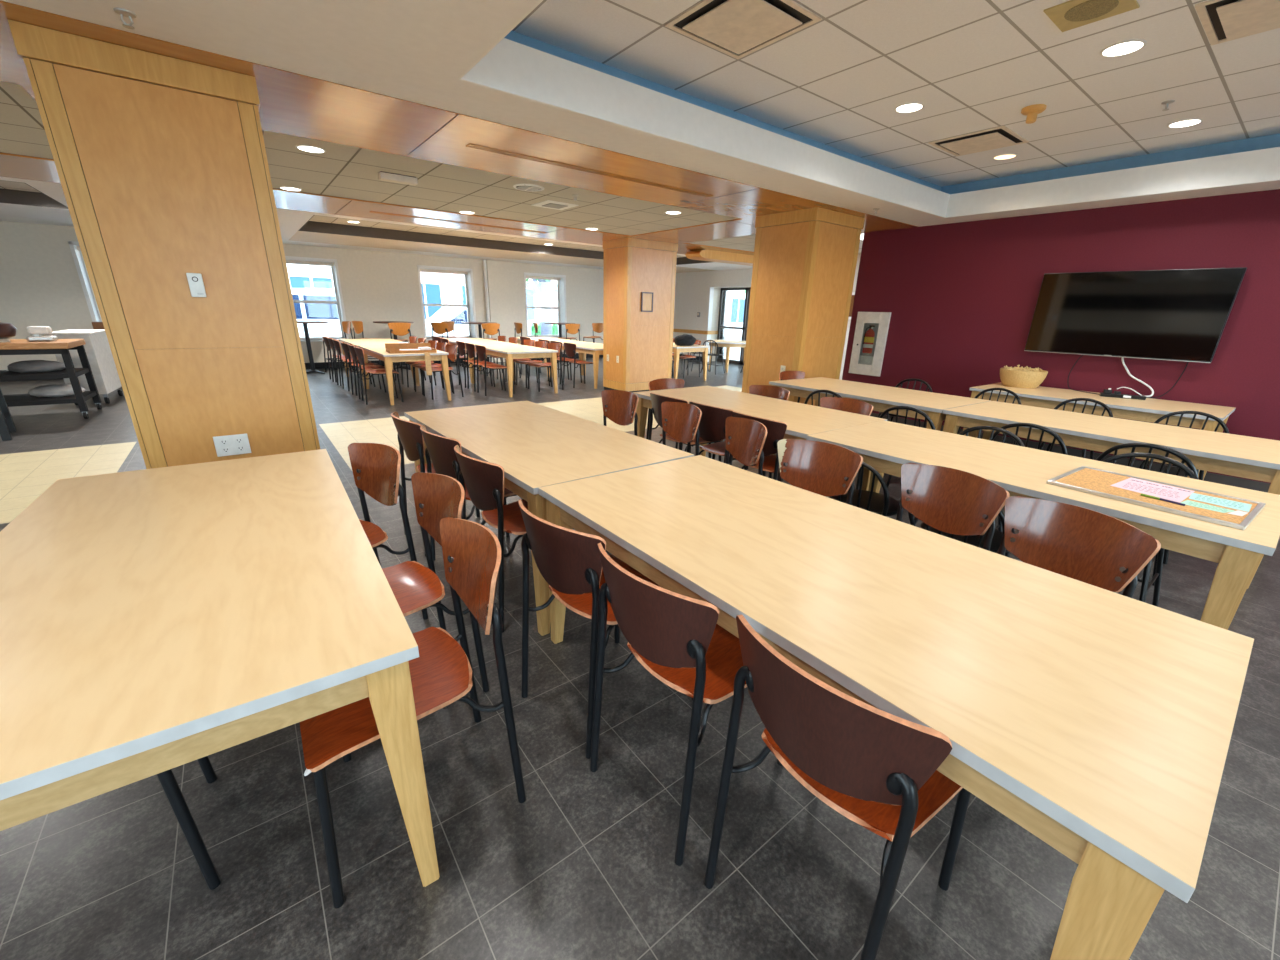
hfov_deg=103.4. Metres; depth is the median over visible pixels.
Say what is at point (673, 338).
dining chair
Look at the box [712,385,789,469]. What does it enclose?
dining chair
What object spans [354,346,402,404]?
dining chair
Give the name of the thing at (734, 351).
ground
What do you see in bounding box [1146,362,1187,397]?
cord
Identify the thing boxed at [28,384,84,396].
tray
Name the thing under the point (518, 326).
bar stool
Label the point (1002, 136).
ceiling vent
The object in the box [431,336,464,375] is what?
dining chair
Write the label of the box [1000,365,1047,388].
basket
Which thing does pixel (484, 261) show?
pipe
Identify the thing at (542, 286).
tree
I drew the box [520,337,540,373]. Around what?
dining chair
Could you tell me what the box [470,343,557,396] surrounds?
dining table
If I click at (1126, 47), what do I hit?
recessed light
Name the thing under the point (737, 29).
ceiling vent
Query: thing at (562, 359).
dining chair
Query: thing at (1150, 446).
chair
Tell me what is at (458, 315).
car
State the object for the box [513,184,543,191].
ceiling vent
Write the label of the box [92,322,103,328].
box
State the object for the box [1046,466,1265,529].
cork board
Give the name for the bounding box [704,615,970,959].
dining chair
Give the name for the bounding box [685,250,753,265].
wood valance
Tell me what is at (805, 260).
pillar
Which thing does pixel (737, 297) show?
building
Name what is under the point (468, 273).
window
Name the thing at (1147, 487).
print
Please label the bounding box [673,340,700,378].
dining chair
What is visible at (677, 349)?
dining table
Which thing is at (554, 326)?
hedge
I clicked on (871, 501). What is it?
chair
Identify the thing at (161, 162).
pillar
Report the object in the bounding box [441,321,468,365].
bar stool
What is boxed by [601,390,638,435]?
dining chair
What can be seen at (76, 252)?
window
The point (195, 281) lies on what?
thermostat
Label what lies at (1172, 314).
television
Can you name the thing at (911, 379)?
chair
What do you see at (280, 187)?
recessed light
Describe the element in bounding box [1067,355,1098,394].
cord
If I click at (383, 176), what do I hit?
ceiling fixture
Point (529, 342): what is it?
dining chair
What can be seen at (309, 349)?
bar table
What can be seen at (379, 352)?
dining table
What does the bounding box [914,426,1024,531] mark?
chair
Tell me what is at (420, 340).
dining chair
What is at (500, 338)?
dining chair
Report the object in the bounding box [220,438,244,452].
receptacle
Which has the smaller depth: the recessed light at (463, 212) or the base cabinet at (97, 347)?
the recessed light at (463, 212)
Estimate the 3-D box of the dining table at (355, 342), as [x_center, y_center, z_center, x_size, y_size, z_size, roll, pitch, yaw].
[-5.079,-2.296,9.787,0.930,0.740,1.880,-12,23,-36]
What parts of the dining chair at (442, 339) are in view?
backrest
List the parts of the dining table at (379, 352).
leg, leg, leg, leg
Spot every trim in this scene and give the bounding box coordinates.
[0,180,709,264]
[334,114,759,241]
[504,31,1279,193]
[673,329,717,333]
[711,287,742,360]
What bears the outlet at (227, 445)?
attached to the pillar at (161, 162)
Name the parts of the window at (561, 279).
meeting rail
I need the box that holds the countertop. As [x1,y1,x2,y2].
[0,339,84,349]
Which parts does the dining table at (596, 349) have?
leg, leg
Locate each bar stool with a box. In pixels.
[323,321,353,373]
[352,321,381,370]
[388,323,410,369]
[430,322,462,366]
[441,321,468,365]
[481,323,502,368]
[514,323,532,358]
[533,322,553,359]
[557,324,579,362]
[583,323,602,342]
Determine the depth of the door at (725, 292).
14.92 m
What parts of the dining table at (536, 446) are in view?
leg, leg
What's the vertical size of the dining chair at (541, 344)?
0.828 m
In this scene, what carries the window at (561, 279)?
in the wall at (40, 284)
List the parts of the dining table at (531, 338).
leg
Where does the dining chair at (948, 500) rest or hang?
on the floor
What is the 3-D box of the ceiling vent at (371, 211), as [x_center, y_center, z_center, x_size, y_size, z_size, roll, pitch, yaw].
[-2.465,-3.644,7.186,2.480,0.008,0.070,-12,23,-36]
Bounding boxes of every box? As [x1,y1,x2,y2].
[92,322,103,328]
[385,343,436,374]
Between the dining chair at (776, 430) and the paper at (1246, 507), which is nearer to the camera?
the paper at (1246, 507)
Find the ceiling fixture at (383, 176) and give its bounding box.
[378,171,417,185]
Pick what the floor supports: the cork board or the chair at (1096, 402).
the chair at (1096, 402)
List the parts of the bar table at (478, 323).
post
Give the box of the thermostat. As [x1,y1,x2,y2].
[186,273,206,296]
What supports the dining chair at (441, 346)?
on the floor
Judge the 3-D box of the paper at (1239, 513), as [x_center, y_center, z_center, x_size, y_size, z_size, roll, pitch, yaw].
[2.354,0.131,1.985,0.094,0.001,0.036,-7,20,-23]
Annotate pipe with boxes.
[483,260,492,361]
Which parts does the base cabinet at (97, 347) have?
lid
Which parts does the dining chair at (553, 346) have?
leg, leg, seat, leg, backrest, leg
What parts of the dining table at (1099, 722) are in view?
leg, leg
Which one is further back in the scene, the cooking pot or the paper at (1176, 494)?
the cooking pot
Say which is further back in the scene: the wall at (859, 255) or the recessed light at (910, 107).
the wall at (859, 255)
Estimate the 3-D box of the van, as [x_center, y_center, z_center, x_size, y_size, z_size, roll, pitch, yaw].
[-10.278,-4.742,15.359,5.200,2.149,2.010,-11,23,-34]
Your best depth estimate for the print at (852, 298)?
9.83 m
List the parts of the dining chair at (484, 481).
leg, backrest, leg, seat, rail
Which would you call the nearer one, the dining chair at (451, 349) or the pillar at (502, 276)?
the dining chair at (451, 349)
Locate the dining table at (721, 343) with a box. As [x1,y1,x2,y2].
[705,340,745,372]
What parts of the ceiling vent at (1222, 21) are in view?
plate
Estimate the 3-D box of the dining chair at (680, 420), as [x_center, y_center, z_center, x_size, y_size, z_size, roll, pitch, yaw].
[0.115,-0.106,3.569,0.547,0.828,0.454,-11,22,-32]
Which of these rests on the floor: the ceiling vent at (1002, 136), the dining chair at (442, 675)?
the dining chair at (442, 675)
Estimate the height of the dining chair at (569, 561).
0.828 m
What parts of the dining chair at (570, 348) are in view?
leg, backrest, leg, seat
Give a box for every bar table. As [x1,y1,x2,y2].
[297,321,328,373]
[373,321,413,369]
[461,322,495,366]
[545,322,575,362]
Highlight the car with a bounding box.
[425,307,530,335]
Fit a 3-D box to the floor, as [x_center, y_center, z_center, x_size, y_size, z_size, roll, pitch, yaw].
[-0.729,-0.461,5.927,17.900,0.050,17.200,-12,23,-36]
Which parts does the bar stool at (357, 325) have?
backrest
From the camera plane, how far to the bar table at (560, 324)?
13.77 m
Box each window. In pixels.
[68,241,101,321]
[285,256,348,341]
[417,265,476,339]
[524,272,566,337]
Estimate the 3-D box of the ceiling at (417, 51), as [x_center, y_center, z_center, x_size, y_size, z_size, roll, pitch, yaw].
[-0.787,-3.098,5.214,17.900,0.302,17.620,-12,23,-36]
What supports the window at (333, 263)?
in the wall at (40, 284)
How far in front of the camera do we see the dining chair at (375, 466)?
2.36 m
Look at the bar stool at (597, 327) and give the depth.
14.46 m
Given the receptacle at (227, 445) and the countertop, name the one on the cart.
the countertop
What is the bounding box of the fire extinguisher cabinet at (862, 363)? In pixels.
[849,312,890,375]
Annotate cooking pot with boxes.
[0,322,16,341]
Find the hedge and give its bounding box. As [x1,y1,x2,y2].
[530,320,557,334]
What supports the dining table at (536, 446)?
on the floor
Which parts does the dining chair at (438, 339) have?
backrest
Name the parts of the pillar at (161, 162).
crown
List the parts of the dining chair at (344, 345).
backrest, leg, leg, seat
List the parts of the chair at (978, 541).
seat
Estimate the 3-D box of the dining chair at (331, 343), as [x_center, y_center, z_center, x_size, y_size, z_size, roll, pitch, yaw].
[-5.429,-2.220,9.399,0.547,0.828,0.454,-11,22,-32]
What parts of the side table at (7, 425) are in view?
leg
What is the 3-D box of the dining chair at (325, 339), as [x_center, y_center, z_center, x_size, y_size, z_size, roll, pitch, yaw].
[-5.747,-2.350,9.760,0.547,0.828,0.454,-12,23,-35]
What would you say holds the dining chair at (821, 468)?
on the floor
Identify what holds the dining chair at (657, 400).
on the floor
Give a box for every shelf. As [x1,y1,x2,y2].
[0,368,88,380]
[4,391,96,406]
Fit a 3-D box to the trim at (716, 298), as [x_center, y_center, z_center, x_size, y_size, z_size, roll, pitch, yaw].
[2.937,-4.383,14.312,0.350,2.210,2.400,-12,23,-36]
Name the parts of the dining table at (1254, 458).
leg, leg, leg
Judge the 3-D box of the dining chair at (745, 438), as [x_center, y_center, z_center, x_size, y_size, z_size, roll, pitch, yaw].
[0.446,0.057,3.113,0.547,0.828,0.454,-5,20,-20]
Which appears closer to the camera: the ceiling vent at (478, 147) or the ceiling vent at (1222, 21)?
the ceiling vent at (1222, 21)
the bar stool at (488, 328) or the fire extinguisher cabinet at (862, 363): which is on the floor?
the bar stool at (488, 328)
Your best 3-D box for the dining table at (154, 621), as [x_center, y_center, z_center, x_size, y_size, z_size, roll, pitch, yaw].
[-1.430,0.530,1.694,0.935,0.740,1.905,-12,23,-34]
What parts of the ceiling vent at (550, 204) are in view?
plate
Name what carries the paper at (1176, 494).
on the cork board
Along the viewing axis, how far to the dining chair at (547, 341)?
10.59 m
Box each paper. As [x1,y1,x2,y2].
[1110,478,1194,502]
[1181,500,1233,512]
[1189,493,1251,511]
[1228,510,1247,515]
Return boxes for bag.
[674,334,695,345]
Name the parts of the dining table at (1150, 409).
leg, power strip, leg, leg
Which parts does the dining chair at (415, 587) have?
leg, seat, leg, backrest, rail, leg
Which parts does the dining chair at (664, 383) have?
leg, backrest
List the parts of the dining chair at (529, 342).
leg, leg, seat, backrest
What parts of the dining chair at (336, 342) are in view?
backrest, leg, leg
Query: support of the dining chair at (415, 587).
on the floor
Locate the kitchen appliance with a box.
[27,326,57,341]
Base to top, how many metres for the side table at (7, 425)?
0.710 m
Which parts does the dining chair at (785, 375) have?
backrest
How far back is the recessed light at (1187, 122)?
3.92 m
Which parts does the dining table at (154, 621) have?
leg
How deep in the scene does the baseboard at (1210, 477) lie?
5.26 m
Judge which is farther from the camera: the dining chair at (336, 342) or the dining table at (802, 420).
the dining chair at (336, 342)
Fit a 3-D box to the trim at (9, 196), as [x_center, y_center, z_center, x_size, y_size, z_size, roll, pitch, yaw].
[-4.344,-4.111,8.134,14.400,0.169,2.148,-12,23,-36]
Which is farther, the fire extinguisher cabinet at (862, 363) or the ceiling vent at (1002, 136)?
the fire extinguisher cabinet at (862, 363)
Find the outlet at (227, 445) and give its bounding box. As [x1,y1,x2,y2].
[213,433,250,456]
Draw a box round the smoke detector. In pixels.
[1021,104,1046,123]
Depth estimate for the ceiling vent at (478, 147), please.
4.19 m
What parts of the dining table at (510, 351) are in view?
leg, leg, leg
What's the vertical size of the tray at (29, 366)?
0.137 m
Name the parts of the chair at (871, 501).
seat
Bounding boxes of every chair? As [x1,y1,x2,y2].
[156,756,220,889]
[300,517,525,908]
[322,336,362,381]
[327,337,352,384]
[332,339,374,388]
[340,342,385,394]
[343,472,488,761]
[347,344,394,398]
[348,443,428,619]
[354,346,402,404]
[391,411,504,555]
[394,336,420,380]
[397,338,430,384]
[405,340,442,389]
[413,342,452,394]
[420,425,515,560]
[422,344,463,399]
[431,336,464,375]
[440,338,466,379]
[454,445,527,632]
[456,341,492,387]
[465,342,502,391]
[475,344,514,395]
[480,336,505,375]
[490,337,520,378]
[505,339,537,384]
[516,341,549,387]
[518,500,660,758]
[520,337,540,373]
[528,343,563,391]
[538,339,568,380]
[550,341,581,383]
[563,342,592,387]
[590,543,782,865]
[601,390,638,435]
[646,378,710,457]
[648,392,722,461]
[661,401,701,455]
[672,338,682,373]
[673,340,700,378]
[686,352,708,370]
[686,401,765,476]
[700,340,724,374]
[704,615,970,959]
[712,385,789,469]
[725,417,766,474]
[729,411,786,479]
[777,439,862,504]
[779,371,814,405]
[782,397,872,489]
[804,390,841,406]
[828,462,902,521]
[878,378,931,426]
[879,406,935,486]
[896,463,1008,550]
[908,509,1009,557]
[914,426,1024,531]
[957,388,1021,442]
[991,423,1067,454]
[997,496,1160,597]
[1039,398,1112,459]
[1096,443,1198,585]
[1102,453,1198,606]
[1139,411,1229,479]
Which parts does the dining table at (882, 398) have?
leg, leg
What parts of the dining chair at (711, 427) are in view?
leg, backrest, seat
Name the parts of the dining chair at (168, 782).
leg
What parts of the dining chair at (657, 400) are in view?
leg, backrest, seat, rail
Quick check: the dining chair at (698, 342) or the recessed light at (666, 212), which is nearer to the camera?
the recessed light at (666, 212)
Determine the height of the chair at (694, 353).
0.810 m
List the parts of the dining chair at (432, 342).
leg, seat, backrest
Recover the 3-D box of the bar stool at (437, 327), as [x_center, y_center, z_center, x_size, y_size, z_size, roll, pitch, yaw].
[-4.621,-3.217,12.060,0.456,1.058,0.572,5,19,11]
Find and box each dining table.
[0,449,439,886]
[339,338,416,388]
[359,345,450,404]
[404,401,693,635]
[442,338,508,382]
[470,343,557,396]
[517,337,583,376]
[539,455,1253,959]
[549,342,602,388]
[633,386,887,490]
[672,343,709,380]
[705,340,745,372]
[769,377,990,437]
[806,420,1279,629]
[943,401,1279,588]
[963,382,1235,479]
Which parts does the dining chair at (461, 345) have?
leg, backrest, leg, seat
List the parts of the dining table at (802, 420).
leg, leg, leg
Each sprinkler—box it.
[113,8,136,28]
[1161,100,1174,110]
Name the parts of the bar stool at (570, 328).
backrest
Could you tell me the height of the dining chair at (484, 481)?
0.828 m
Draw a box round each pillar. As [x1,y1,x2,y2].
[7,19,319,468]
[486,260,520,361]
[603,238,677,392]
[742,207,864,404]
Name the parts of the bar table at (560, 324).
post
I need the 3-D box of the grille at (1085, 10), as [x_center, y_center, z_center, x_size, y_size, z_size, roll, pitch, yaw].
[2.247,-2.341,2.520,0.210,0.006,0.210,-12,23,-36]
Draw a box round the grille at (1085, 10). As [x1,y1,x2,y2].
[1064,0,1118,21]
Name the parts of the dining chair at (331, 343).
backrest, leg, leg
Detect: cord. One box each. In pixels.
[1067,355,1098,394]
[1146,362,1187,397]
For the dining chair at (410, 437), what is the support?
on the floor
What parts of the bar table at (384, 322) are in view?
post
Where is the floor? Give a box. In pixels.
[0,357,1279,959]
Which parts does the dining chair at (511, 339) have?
backrest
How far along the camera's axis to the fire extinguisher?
7.25 m
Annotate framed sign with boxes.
[641,292,652,311]
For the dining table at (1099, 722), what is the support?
on the floor
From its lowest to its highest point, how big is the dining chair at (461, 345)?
0.828 m
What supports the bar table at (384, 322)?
on the floor
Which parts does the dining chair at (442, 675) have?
leg, seat, rail, leg, backrest, rail, leg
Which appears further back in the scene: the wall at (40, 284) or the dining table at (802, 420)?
the wall at (40, 284)
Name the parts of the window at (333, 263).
meeting rail, sill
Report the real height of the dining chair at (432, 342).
0.828 m
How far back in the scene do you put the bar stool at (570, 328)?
13.28 m
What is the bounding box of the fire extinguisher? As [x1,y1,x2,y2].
[862,325,874,352]
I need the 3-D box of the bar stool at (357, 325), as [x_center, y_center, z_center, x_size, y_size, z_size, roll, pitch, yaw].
[-5.981,-2.966,11.207,0.572,1.058,0.456,1,19,-3]
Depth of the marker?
2.10 m
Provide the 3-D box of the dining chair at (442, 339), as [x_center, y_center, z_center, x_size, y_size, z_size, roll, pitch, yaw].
[-3.688,-2.434,10.172,0.547,0.828,0.454,-11,23,-33]
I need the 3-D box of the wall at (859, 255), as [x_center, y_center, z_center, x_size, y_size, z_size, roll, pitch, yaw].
[4.582,-2.895,9.496,0.140,2.550,3.800,-12,23,-36]
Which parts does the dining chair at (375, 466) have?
leg, seat, backrest, rail, leg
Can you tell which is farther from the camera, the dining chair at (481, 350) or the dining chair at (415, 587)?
the dining chair at (481, 350)
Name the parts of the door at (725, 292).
glass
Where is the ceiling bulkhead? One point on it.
(509, 66)
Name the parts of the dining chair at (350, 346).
backrest, leg, leg, seat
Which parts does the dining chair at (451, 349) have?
leg, leg, seat, leg, backrest, leg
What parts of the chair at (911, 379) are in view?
seat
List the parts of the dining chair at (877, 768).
leg, rail, backrest, seat, rail, leg, leg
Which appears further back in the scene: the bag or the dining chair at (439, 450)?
the bag
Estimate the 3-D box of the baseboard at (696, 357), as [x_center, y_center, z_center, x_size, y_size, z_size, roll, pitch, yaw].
[1.256,-3.960,16.162,0.015,0.140,2.380,-12,23,-36]
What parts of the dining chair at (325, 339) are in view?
backrest, leg, leg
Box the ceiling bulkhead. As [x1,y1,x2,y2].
[458,0,1279,217]
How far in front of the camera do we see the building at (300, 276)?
21.55 m
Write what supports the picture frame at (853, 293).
attached to the wall at (859, 255)
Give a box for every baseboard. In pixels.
[0,354,602,381]
[672,353,701,360]
[870,413,1269,492]
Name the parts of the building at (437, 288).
pane, pane, pane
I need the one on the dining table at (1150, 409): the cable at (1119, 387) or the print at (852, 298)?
the cable at (1119, 387)
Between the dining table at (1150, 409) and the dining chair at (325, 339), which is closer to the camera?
the dining table at (1150, 409)
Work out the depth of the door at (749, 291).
14.29 m
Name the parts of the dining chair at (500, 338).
backrest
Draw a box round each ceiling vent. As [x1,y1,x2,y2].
[370,211,544,233]
[466,143,712,196]
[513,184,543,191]
[531,200,578,209]
[664,0,821,58]
[928,126,1028,155]
[1195,0,1279,44]
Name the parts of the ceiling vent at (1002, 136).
plate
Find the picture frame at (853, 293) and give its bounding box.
[848,292,854,318]
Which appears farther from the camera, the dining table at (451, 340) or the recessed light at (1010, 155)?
the dining table at (451, 340)
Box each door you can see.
[716,287,748,364]
[742,287,750,364]
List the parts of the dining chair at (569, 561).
leg, rail, backrest, leg, seat, rail, leg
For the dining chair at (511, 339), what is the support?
on the floor
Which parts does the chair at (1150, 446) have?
leg, leg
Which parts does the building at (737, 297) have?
pane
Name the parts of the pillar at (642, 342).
panel, crown, panel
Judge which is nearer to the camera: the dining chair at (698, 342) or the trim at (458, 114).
the trim at (458, 114)
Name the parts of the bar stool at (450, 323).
backrest, seat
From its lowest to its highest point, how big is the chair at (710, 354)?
0.810 m
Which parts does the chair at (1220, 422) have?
leg, leg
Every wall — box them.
[0,221,602,369]
[672,269,751,361]
[839,254,860,379]
[842,189,1279,483]
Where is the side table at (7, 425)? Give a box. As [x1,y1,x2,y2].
[0,387,16,440]
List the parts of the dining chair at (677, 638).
leg, rail, backrest, seat, leg, rail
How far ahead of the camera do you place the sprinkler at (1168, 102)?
3.56 m
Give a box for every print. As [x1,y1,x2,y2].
[849,295,854,316]
[1124,480,1189,497]
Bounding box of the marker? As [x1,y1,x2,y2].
[1141,493,1184,505]
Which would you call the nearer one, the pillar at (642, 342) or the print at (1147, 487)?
the print at (1147, 487)
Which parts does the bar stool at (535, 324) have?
backrest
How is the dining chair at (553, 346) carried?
on the floor
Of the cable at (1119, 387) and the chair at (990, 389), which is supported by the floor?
the chair at (990, 389)
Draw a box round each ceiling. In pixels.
[0,0,1279,272]
[0,180,685,257]
[512,0,1279,186]
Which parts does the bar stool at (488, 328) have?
backrest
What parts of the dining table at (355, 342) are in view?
leg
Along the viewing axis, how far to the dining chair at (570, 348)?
9.61 m
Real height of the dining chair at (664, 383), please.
0.828 m
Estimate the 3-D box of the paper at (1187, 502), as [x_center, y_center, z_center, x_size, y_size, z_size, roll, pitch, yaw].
[2.300,0.108,2.049,0.090,0.001,0.155,-12,23,-36]
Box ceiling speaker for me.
[1043,0,1139,31]
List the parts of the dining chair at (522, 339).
backrest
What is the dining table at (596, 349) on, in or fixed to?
on the floor
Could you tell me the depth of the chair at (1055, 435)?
3.30 m
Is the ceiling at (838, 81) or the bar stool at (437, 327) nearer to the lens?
the ceiling at (838, 81)
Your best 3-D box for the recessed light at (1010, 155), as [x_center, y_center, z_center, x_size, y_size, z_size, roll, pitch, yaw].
[3.504,-3.102,4.854,0.202,0.007,0.202,-12,23,-36]
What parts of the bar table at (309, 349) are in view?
post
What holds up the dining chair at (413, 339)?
on the floor
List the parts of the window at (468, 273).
meeting rail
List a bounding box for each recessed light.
[279,186,301,190]
[295,145,325,152]
[459,211,474,213]
[665,211,681,213]
[894,102,924,112]
[992,153,1017,159]
[1099,39,1146,56]
[1167,118,1203,127]
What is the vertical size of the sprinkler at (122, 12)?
0.049 m
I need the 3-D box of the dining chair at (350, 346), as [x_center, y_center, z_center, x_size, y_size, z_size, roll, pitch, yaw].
[-4.315,-1.754,8.104,0.547,0.828,0.454,-11,22,-33]
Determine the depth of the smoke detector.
3.71 m
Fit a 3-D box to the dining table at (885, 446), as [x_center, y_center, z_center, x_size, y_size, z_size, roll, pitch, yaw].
[1.940,0.251,2.790,0.900,0.740,1.870,-12,23,-35]
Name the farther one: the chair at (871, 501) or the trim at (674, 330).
the trim at (674, 330)
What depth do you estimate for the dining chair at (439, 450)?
2.62 m
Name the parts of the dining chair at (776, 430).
leg, backrest, seat, leg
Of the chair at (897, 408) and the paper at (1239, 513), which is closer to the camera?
the paper at (1239, 513)
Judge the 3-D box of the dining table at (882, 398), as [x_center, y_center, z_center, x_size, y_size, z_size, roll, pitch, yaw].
[2.310,-0.553,5.205,0.930,0.740,1.830,-11,23,-33]
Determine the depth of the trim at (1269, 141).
4.44 m
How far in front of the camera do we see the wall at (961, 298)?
5.47 m
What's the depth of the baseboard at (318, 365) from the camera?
11.65 m
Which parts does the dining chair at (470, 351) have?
leg, backrest, leg, seat, leg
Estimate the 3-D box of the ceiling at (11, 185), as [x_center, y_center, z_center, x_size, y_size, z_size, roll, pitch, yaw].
[-4.342,-4.214,8.099,14.400,0.050,2.150,-12,23,-36]
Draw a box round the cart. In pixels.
[0,339,101,418]
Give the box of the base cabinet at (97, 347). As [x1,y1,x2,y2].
[49,329,122,404]
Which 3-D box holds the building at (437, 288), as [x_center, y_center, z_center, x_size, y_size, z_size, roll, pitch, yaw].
[-9.791,-12.888,28.832,9.500,9.000,6.060,-12,23,-36]
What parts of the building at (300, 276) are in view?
pane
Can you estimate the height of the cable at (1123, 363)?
0.412 m
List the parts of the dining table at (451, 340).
leg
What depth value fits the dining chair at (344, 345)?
8.38 m
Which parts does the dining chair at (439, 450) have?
leg, backrest, leg, seat, rail, leg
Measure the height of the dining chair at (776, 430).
0.828 m
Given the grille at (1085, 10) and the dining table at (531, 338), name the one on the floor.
the dining table at (531, 338)
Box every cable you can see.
[1117,387,1141,395]
[1122,357,1153,396]
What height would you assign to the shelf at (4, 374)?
0.050 m
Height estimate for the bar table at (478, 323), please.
1.048 m
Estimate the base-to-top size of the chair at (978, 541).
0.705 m
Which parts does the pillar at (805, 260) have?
panel, crown, panel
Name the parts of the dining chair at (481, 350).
leg, backrest, leg, seat, leg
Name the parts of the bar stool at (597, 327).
seat, backrest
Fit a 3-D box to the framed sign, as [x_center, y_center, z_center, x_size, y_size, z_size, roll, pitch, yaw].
[0.124,-3.075,8.738,0.250,0.320,0.020,-12,23,-36]
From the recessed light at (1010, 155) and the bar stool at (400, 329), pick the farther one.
the bar stool at (400, 329)
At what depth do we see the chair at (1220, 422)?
3.95 m
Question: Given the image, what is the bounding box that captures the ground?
[727,336,741,360]
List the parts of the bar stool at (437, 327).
backrest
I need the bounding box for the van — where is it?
[291,288,341,336]
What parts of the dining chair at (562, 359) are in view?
leg, seat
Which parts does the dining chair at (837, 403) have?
backrest, leg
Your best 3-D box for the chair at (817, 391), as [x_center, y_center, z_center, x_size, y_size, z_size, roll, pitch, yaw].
[1.839,-0.472,4.824,0.474,0.810,0.455,-14,24,-39]
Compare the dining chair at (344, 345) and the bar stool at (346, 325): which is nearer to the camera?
the dining chair at (344, 345)
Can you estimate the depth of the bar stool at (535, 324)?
13.35 m
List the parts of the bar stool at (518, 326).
backrest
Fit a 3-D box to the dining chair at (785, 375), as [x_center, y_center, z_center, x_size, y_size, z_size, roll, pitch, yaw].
[1.835,-0.790,5.733,0.454,0.828,0.547,-11,23,-34]
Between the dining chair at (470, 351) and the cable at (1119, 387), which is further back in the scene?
the dining chair at (470, 351)
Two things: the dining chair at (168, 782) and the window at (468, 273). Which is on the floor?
the dining chair at (168, 782)
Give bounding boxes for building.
[287,264,333,288]
[420,272,557,324]
[727,290,745,335]
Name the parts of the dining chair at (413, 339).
backrest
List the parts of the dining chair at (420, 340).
leg, backrest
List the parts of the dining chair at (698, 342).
seat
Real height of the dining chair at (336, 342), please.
0.828 m
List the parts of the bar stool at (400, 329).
backrest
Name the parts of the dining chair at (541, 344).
leg, seat, backrest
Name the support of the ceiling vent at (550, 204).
in the ceiling at (417, 51)
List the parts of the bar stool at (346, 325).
leg, backrest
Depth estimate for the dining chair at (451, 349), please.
8.32 m
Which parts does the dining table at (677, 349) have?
leg, leg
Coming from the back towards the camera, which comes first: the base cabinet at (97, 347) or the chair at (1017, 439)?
the base cabinet at (97, 347)
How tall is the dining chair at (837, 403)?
0.828 m
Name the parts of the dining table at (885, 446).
leg, leg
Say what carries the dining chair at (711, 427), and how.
on the floor
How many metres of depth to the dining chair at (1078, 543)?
1.79 m
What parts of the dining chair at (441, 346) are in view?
leg, leg, seat, backrest, leg, leg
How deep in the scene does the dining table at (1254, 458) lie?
3.42 m
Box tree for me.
[526,278,556,334]
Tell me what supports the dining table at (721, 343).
on the floor
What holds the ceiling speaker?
attached to the ceiling at (838, 81)
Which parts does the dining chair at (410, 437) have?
leg, backrest, leg, seat, leg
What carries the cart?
on the floor
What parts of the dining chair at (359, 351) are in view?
backrest, leg, leg, seat, leg, leg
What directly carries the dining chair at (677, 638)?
on the floor
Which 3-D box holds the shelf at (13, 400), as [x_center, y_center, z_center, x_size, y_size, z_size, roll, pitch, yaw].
[-7.661,-0.933,5.995,1.610,0.050,0.710,-11,23,-34]
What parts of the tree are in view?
crown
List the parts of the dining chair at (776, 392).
backrest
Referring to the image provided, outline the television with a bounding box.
[1024,267,1246,362]

